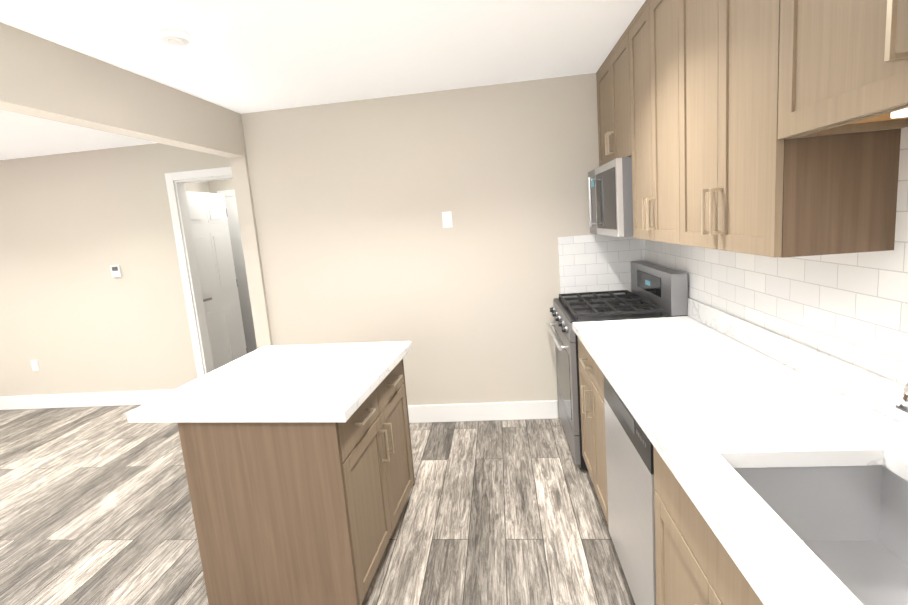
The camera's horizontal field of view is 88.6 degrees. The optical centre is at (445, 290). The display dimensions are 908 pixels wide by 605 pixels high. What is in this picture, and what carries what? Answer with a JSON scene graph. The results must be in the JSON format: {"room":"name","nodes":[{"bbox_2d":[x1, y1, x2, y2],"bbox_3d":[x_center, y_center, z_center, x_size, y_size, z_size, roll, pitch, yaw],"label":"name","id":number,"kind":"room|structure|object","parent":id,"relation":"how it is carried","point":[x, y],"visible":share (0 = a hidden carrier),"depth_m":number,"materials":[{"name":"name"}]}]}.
{"room":"kitchen","nodes":[
{"label":"kitchen","id":0,"kind":"room"},
{"bbox_2d":[0,143,230,396],"bbox_3d":[-3.685,-0.052,4.551,4.500,2.440,0.120,-4,8,7],"label":"wall","id":1,"kind":"structure","parent":0,"point":[76,316],"depth_m":4.44,"materials":[{"name":"beige paint"}]},
{"bbox_2d":[30,360,38,370],"bbox_3d":[-4.110,0.750,4.656,0.070,0.115,0.009,-4,8,7],"label":"electrical outlet plate","id":2,"kind":"object","parent":1,"relation":"attached to","point":[34,364],"visible":1,"depth_m":4.65,"materials":[{"name":"white plastic"}]},
{"bbox_2d":[110,265,122,276],"bbox_3d":[-3.111,-0.185,4.396,0.090,0.115,0.024,-4,8,7],"label":"thermostat","id":3,"kind":"object","parent":1,"relation":"attached to","point":[116,271],"visible":0.98,"depth_m":4.39,"materials":[{"name":"white plastic"}]},
{"bbox_2d":[164,167,232,377],"bbox_3d":[-1.975,-0.028,4.362,0.940,2.170,0.136,-4,8,7],"label":"door frame","id":4,"kind":"structure","parent":1,"relation":"attached to","point":[194,176],"depth_m":4.33,"materials":[{"name":"white wood"}]},
{"bbox_2d":[186,191,247,369],"bbox_3d":[-2.385,-0.001,4.872,0.095,2.022,0.714,-3,8,11],"label":"door leaf","id":5,"kind":"structure","parent":1,"relation":"in","point":[213,247],"depth_m":4.89,"materials":[{"name":"white wood"}]},
{"bbox_2d":[185,181,210,192],"bbox_3d":[-2.831,-0.196,5.063,0.150,2.440,1.110,-4,8,7],"label":"wall","id":6,"kind":"structure","parent":0,"point":[204,187],"depth_m":5.31,"materials":[{"name":"beige paint"}]},
{"bbox_2d":[210,179,233,193],"bbox_3d":[-3.552,-0.241,5.780,4.500,2.440,0.120,-4,8,7],"label":"wall","id":7,"kind":"structure","parent":0,"point":[215,186],"depth_m":5.47,"materials":[{"name":"beige paint"}]},
{"bbox_2d":[217,190,256,352],"bbox_3d":[-2.158,-0.158,5.573,0.900,2.110,0.016,-4,8,7],"label":"door frame","id":8,"kind":"structure","parent":7,"relation":"attached to","point":[239,264],"depth_m":5.59,"materials":[{"name":"white wood"}]},
{"bbox_2d":[230,113,272,348],"bbox_3d":[-1.321,-0.308,4.984,0.117,2.440,2.850,-4,8,7],"label":"wall column","id":9,"kind":"structure","parent":0,"point":[248,230],"depth_m":3.55,"materials":[{"name":"beige paint"}]},
{"bbox_2d":[0,405,634,604],"bbox_3d":[-2.385,1.489,2.074,7.700,0.100,9.340,-4,8,7],"label":"floor","id":10,"kind":"structure","parent":0,"point":[95,506],"depth_m":2.52,"materials":[{"name":"grey wood"}]},
{"bbox_2d":[177,359,414,604],"bbox_3d":[-0.570,0.832,2.175,0.676,0.874,0.893,-3,8,11],"label":"kitchen island","id":11,"kind":"object","parent":10,"relation":"on","point":[296,513],"visible":0.94,"depth_m":1.76,"materials":[{"name":"brown wood"}]},
{"bbox_2d":[126,341,411,422],"bbox_3d":[-0.692,0.385,2.126,0.875,0.040,0.930,-3,8,11],"label":"island countertop","id":12,"kind":"structure","parent":11,"relation":"on","point":[340,382],"depth_m":1.91,"materials":[{"name":"white stone"}]},
{"bbox_2d":[546,261,687,470],"bbox_3d":[1.051,0.437,3.023,0.697,1.150,0.776,-4,8,7],"label":"gas range","id":13,"kind":"object","parent":10,"relation":"on","point":[657,291],"visible":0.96,"depth_m":2.79,"materials":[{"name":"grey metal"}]},
{"bbox_2d":[604,375,655,604],"bbox_3d":[0.972,0.778,1.689,0.618,0.869,0.610,-4,8,7],"label":"dishwasher","id":14,"kind":"object","parent":10,"relation":"on","point":[630,477],"visible":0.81,"depth_m":1.64,"materials":[{"name":"grey metal"}]},
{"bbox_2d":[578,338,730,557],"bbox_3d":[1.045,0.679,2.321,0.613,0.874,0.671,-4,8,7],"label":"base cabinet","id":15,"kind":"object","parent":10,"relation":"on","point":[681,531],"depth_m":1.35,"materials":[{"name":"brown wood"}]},
{"bbox_2d":[572,316,907,604],"bbox_3d":[0.906,0.467,1.369,0.639,0.243,2.508,-4,8,7],"label":"countertop","id":16,"kind":"structure","parent":15,"relation":"on","point":[793,483],"depth_m":1.14,"materials":[{"name":"white stone"}]},
{"bbox_2d":[688,298,907,426],"bbox_3d":[1.200,0.278,1.308,0.020,0.099,2.508,-4,8,7],"label":"backsplash","id":17,"kind":"structure","parent":16,"relation":"on","point":[875,391],"depth_m":1.53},
{"bbox_2d":[895,382,907,412],"bbox_3d":[0.939,0.218,0.787,0.279,0.408,0.108,-4,8,7],"label":"gooseneck faucet","id":18,"kind":"object","parent":16,"relation":"on","point":[901,403],"visible":1,"depth_m":0.82,"materials":[{"name":"silver metal"}]},
{"bbox_2d":[0,0,645,159],"bbox_3d":[-2.590,-1.017,1.710,7.700,0.100,9.340,-4,8,7],"label":"ceiling","id":19,"kind":"structure","parent":0,"point":[263,55],"depth_m":2.34,"materials":[{"name":"white paint"}]},
{"bbox_2d":[0,22,243,157],"bbox_3d":[-2.010,-0.653,0.315,0.343,0.310,6.368,-4,8,7],"label":"soffit","id":20,"kind":"structure","parent":19,"relation":"attached to","point":[40,77],"depth_m":2.27,"materials":[{"name":"beige paint"}]},
{"bbox_2d":[158,28,189,45],"bbox_3d":[-1.193,-1.112,2.053,0.124,0.036,0.124,-4,8,7],"label":"smoke detector","id":21,"kind":"object","parent":19,"relation":"attached to","point":[174,37],"visible":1,"depth_m":2.02,"materials":[{"name":"white plastic"}]},
{"bbox_2d":[241,73,598,417],"bbox_3d":[0.004,-0.201,3.498,2.843,2.440,0.120,-4,8,7],"label":"wall","id":22,"kind":"structure","parent":0,"point":[352,202],"depth_m":3.42,"materials":[{"name":"beige paint"}]},
{"bbox_2d":[0,389,557,422],"bbox_3d":[-2.833,1.549,1.073,6.800,0.140,7.020,-4,8,7],"label":"baseboard","id":23,"kind":"structure","parent":22,"relation":"attached to","point":[486,411],"depth_m":3.62,"materials":[{"name":"white wood"}]},
{"bbox_2d":[442,211,452,227],"bbox_3d":[0.012,-0.516,3.383,0.070,0.115,0.010,-4,8,7],"label":"switch plate","id":24,"kind":"object","parent":22,"relation":"attached to","point":[447,219],"visible":1,"depth_m":3.38,"materials":[{"name":"white plastic"}]},
{"bbox_2d":[558,234,644,297],"bbox_3d":[1.112,-0.169,3.318,0.592,0.470,0.008,-4,8,7],"label":"tile backsplash","id":25,"kind":"structure","parent":22,"relation":"attached to","point":[594,263],"depth_m":3.31,"materials":[{"name":"white tile"}]},
{"bbox_3d":[1.125,0.198,0.121,0.120,2.440,6.640,-4,8,7],"label":"wall","id":26,"kind":"structure","parent":0,"visible":0},
{"bbox_2d":[596,39,623,166],"bbox_3d":[1.144,-1.098,2.778,0.297,0.644,0.776,-4,8,7],"label":"upper cabinet","id":27,"kind":"object","parent":26,"relation":"attached to","point":[610,75],"depth_m":2.79,"materials":[{"name":"brown wood"}]},
{"bbox_2d":[588,157,632,236],"bbox_3d":[1.124,-0.564,2.862,0.421,0.421,0.774,-4,8,7],"label":"microwave","id":28,"kind":"object","parent":27,"relation":"attached to","point":[610,198],"visible":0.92,"depth_m":2.60,"materials":[{"name":"grey metal"}]},
{"bbox_2d":[620,0,667,242],"bbox_3d":[1.086,-0.776,2.109,0.297,1.079,0.762,-4,8,7],"label":"upper cabinet","id":29,"kind":"object","parent":26,"relation":"attached to","point":[644,42],"depth_m":2.16,"materials":[{"name":"brown wood"}]},
{"bbox_2d":[645,127,907,384],"bbox_3d":[1.216,-0.161,1.633,0.008,0.670,3.284,-4,8,7],"label":"tile backsplash","id":30,"kind":"structure","parent":26,"relation":"attached to","point":[852,308],"depth_m":1.48,"materials":[{"name":"white tile"}]},
{"bbox_2d":[668,0,907,257],"bbox_3d":[1.016,-0.677,1.465,0.297,1.079,0.761,-4,8,7],"label":"upper cabinet","id":31,"kind":"object","parent":26,"relation":"attached to","point":[770,128],"depth_m":1.30,"materials":[{"name":"brown wood"}]},
{"bbox_2d":[788,0,907,131],"bbox_3d":[0.921,-0.721,0.687,0.297,0.753,0.890,-4,8,7],"label":"upper cabinet","id":32,"kind":"object","parent":26,"relation":"attached to","point":[848,59],"depth_m":0.97,"materials":[{"name":"brown wood"}]},
{"bbox_2d":[891,108,907,117],"bbox_3d":[0.911,-0.306,0.535,0.060,0.018,0.920,-4,8,7],"label":"under-cabinet light","id":33,"kind":"object","parent":32,"relation":"attached to","point":[900,113],"visible":0.66,"depth_m":0.95,"materials":[{"name":"white plastic"}]}
]}

